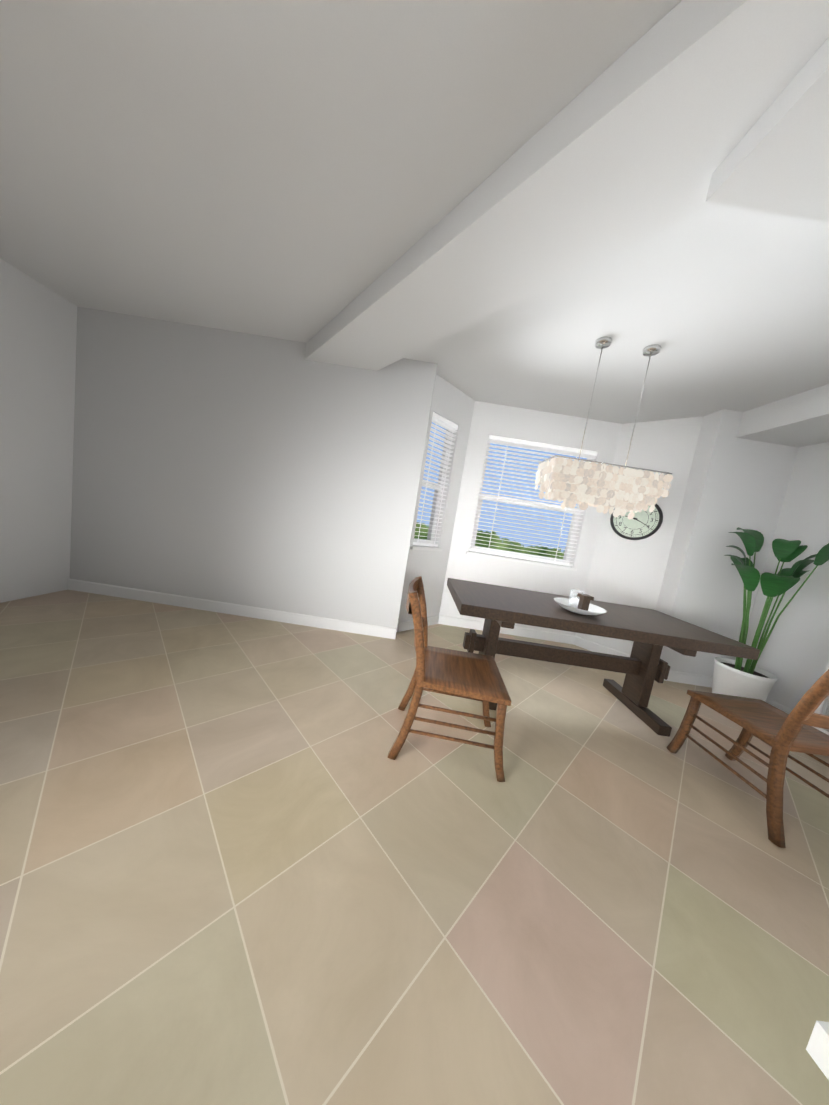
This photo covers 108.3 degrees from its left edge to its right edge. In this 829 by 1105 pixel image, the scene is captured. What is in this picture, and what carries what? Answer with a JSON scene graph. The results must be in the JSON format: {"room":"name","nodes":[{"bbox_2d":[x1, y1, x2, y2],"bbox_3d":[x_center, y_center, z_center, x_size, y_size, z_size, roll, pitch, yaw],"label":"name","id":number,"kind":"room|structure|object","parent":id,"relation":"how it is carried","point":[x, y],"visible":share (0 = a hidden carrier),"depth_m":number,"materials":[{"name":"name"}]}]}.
{"room":"dining room","nodes":[
{"label":"dining room","id":0,"kind":"room"},
{"bbox_2d":[0,258,76,602],"bbox_3d":[-3.532,-0.501,-1.932,0.160,2.870,10.220,9,6,0],"label":"wall","id":1,"kind":"structure","parent":0,"point":[38,327],"depth_m":2.69,"materials":[{"name":"paint"}]},
{"bbox_2d":[0,590,828,1104],"bbox_3d":[-0.186,1.443,-1.050,7.660,0.120,11.900,9,6,0],"label":"floor","id":2,"kind":"structure","parent":0,"point":[244,860],"depth_m":1.07,"materials":[{"name":"tile"}]},
{"bbox_2d":[388,576,510,781],"bbox_3d":[0.230,0.673,1.751,0.664,0.924,0.504,9,6,4],"label":"dining chair","id":3,"kind":"object","parent":2,"relation":"on","point":[467,675],"visible":1,"depth_m":1.57,"materials":[{"name":"brown wood"}]},
{"bbox_2d":[447,578,759,736],"bbox_3d":[1.243,0.822,2.459,2.000,0.775,0.900,9,6,0],"label":"dining table","id":4,"kind":"object","parent":2,"relation":"on","point":[650,633],"visible":0.9,"depth_m":2.35,"materials":[{"name":"brown wood"}]},
{"bbox_2d":[554,589,606,614],"bbox_3d":[1.243,0.370,2.249,0.356,0.155,0.356,9,6,0],"label":"bowl","id":5,"kind":"object","parent":4,"relation":"on","point":[581,604],"visible":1,"depth_m":2.20,"materials":[{"name":"white ceramic"}]},
{"bbox_2d":[666,669,828,847],"bbox_3d":[2.017,0.959,1.674,0.504,0.924,0.664,9,6,-2],"label":"dining chair","id":6,"kind":"object","parent":2,"relation":"on","point":[781,733],"visible":1,"depth_m":1.59,"materials":[{"name":"brown wood"}]},
{"bbox_2d":[712,527,828,700],"bbox_3d":[2.997,0.613,2.668,0.759,1.674,0.805,9,6,0],"label":"potted plant","id":7,"kind":"object","parent":2,"relation":"on","point":[738,677],"visible":0.96,"depth_m":2.65,"materials":[{"name":"green plant"}]},
{"bbox_2d":[806,1020,828,1079],"bbox_3d":[0.926,1.095,-1.107,1.370,0.915,2.835,9,6,0],"label":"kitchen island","id":8,"kind":"object","parent":2,"relation":"on","point":[817,1048],"visible":1,"depth_m":0.24,"materials":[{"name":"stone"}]},
{"bbox_2d":[812,659,828,734],"bbox_3d":[3.259,0.875,1.741,0.381,1.440,1.030,9,6,0],"label":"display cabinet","id":9,"kind":"object","parent":2,"relation":"on","point":[822,708],"visible":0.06,"depth_m":2.23,"materials":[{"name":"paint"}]},
{"bbox_2d":[0,0,828,423],"bbox_3d":[0.253,-1.374,-1.562,7.660,0.120,11.500,9,6,0],"label":"ceiling","id":10,"kind":"structure","parent":0,"point":[300,170],"depth_m":1.45,"materials":[{"name":"paint"}]},
{"bbox_2d":[305,0,828,370],"bbox_3d":[-0.403,-1.790,2.531,0.530,0.149,6.050,3,8,-41],"label":"diagonal beam","id":11,"kind":"structure","parent":10,"relation":"attached to","point":[641,138],"depth_m":1.12,"materials":[{"name":"paint"}]},
{"bbox_2d":[535,336,672,518],"bbox_3d":[1.474,-0.916,2.267,0.879,1.237,0.343,9,6,0],"label":"chandelier","id":12,"kind":"object","parent":10,"relation":"hanging from","point":[603,487],"visible":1,"depth_m":2.19,"materials":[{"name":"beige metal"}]},
{"bbox_2d":[70,306,798,676],"bbox_3d":[0.086,-0.496,3.112,7.060,2.870,0.200,9,6,0],"label":"wall","id":13,"kind":"structure","parent":0,"point":[228,466],"depth_m":3.00,"materials":[{"name":"paint"}]},
{"bbox_2d":[398,374,703,654],"bbox_3d":[1.399,-0.337,3.513,3.157,2.870,0.731,9,6,0],"label":"wall","id":14,"kind":"structure","parent":0,"point":[610,564],"depth_m":3.59,"materials":[{"name":"paint"}]},
{"bbox_2d":[410,545,442,550],"bbox_3d":[0.113,-0.050,3.473,0.505,0.034,0.131,3,9,-45],"label":"window sill","id":15,"kind":"structure","parent":14,"relation":"attached to","point":[426,548],"depth_m":3.42,"materials":[{"name":"paint"}]},
{"bbox_2d":[413,428,450,546],"bbox_3d":[0.165,-0.787,3.455,0.441,1.436,0.060,3,9,-45],"label":"bay window","id":16,"kind":"structure","parent":14,"relation":"in","point":[430,539],"depth_m":3.58,"materials":[{"name":"paint"}]},
{"bbox_2d":[413,412,457,545],"bbox_3d":[0.222,-0.779,3.397,0.433,1.416,0.058,3,9,-45],"label":"window blind","id":17,"kind":"object","parent":16,"relation":"attached to","point":[443,422],"visible":0.83,"depth_m":3.36,"materials":[{"name":"white plastic"}]},
{"bbox_2d":[68,579,827,729],"bbox_3d":[-0.136,0.989,2.049,7.060,0.115,3.640,9,6,0],"label":"baseboard","id":18,"kind":"structure","parent":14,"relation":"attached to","point":[270,614],"depth_m":3.14,"materials":[{"name":"paint"}]},
{"bbox_2d":[466,551,576,570],"bbox_3d":[1.340,0.104,3.799,1.390,0.034,0.131,9,6,0],"label":"window sill","id":19,"kind":"structure","parent":14,"relation":"attached to","point":[520,560],"depth_m":3.73,"materials":[{"name":"paint"}]},
{"bbox_2d":[469,440,591,565],"bbox_3d":[1.452,-0.626,3.807,1.326,1.436,0.060,9,6,0],"label":"bay window","id":20,"kind":"structure","parent":14,"relation":"in","point":[473,538],"depth_m":3.81,"materials":[{"name":"paint"}]},
{"bbox_2d":[469,435,596,565],"bbox_3d":[1.453,-0.625,3.725,1.318,1.416,0.058,9,6,0],"label":"window blind","id":21,"kind":"object","parent":20,"relation":"attached to","point":[542,446],"visible":0.71,"depth_m":3.70,"materials":[{"name":"white plastic"}]},
{"bbox_2d":[610,503,662,539],"bbox_3d":[2.533,-0.387,3.439,0.038,0.490,0.490,3,9,-45],"label":"wall clock","id":22,"kind":"object","parent":14,"relation":"attached to","point":[642,519],"visible":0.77,"depth_m":3.41,"materials":[{"name":"black plastic"}]},
{"bbox_2d":[705,37,828,446],"bbox_3d":[2.363,-0.812,-2.025,2.725,0.239,9.900,9,6,0],"label":"ceiling soffit","id":23,"kind":"structure","parent":0,"point":[776,160],"depth_m":0.97,"materials":[{"name":"paint"}]},
{"bbox_2d":[742,442,828,714],"bbox_3d":[3.603,0.601,-1.884,0.160,2.870,10.220,9,6,0],"label":"wall","id":24,"kind":"structure","parent":0,"point":[794,657],"depth_m":2.75,"materials":[{"name":"paint"}]},
{"label":"outside","id":25,"kind":"structure","parent":0,"visible":0},
{"bbox_2d":[414,422,586,558],"bbox_3d":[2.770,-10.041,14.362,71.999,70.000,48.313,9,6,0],"label":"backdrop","id":26,"kind":"structure","parent":25,"point":[421,534],"depth_m":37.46,"materials":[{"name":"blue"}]}
]}

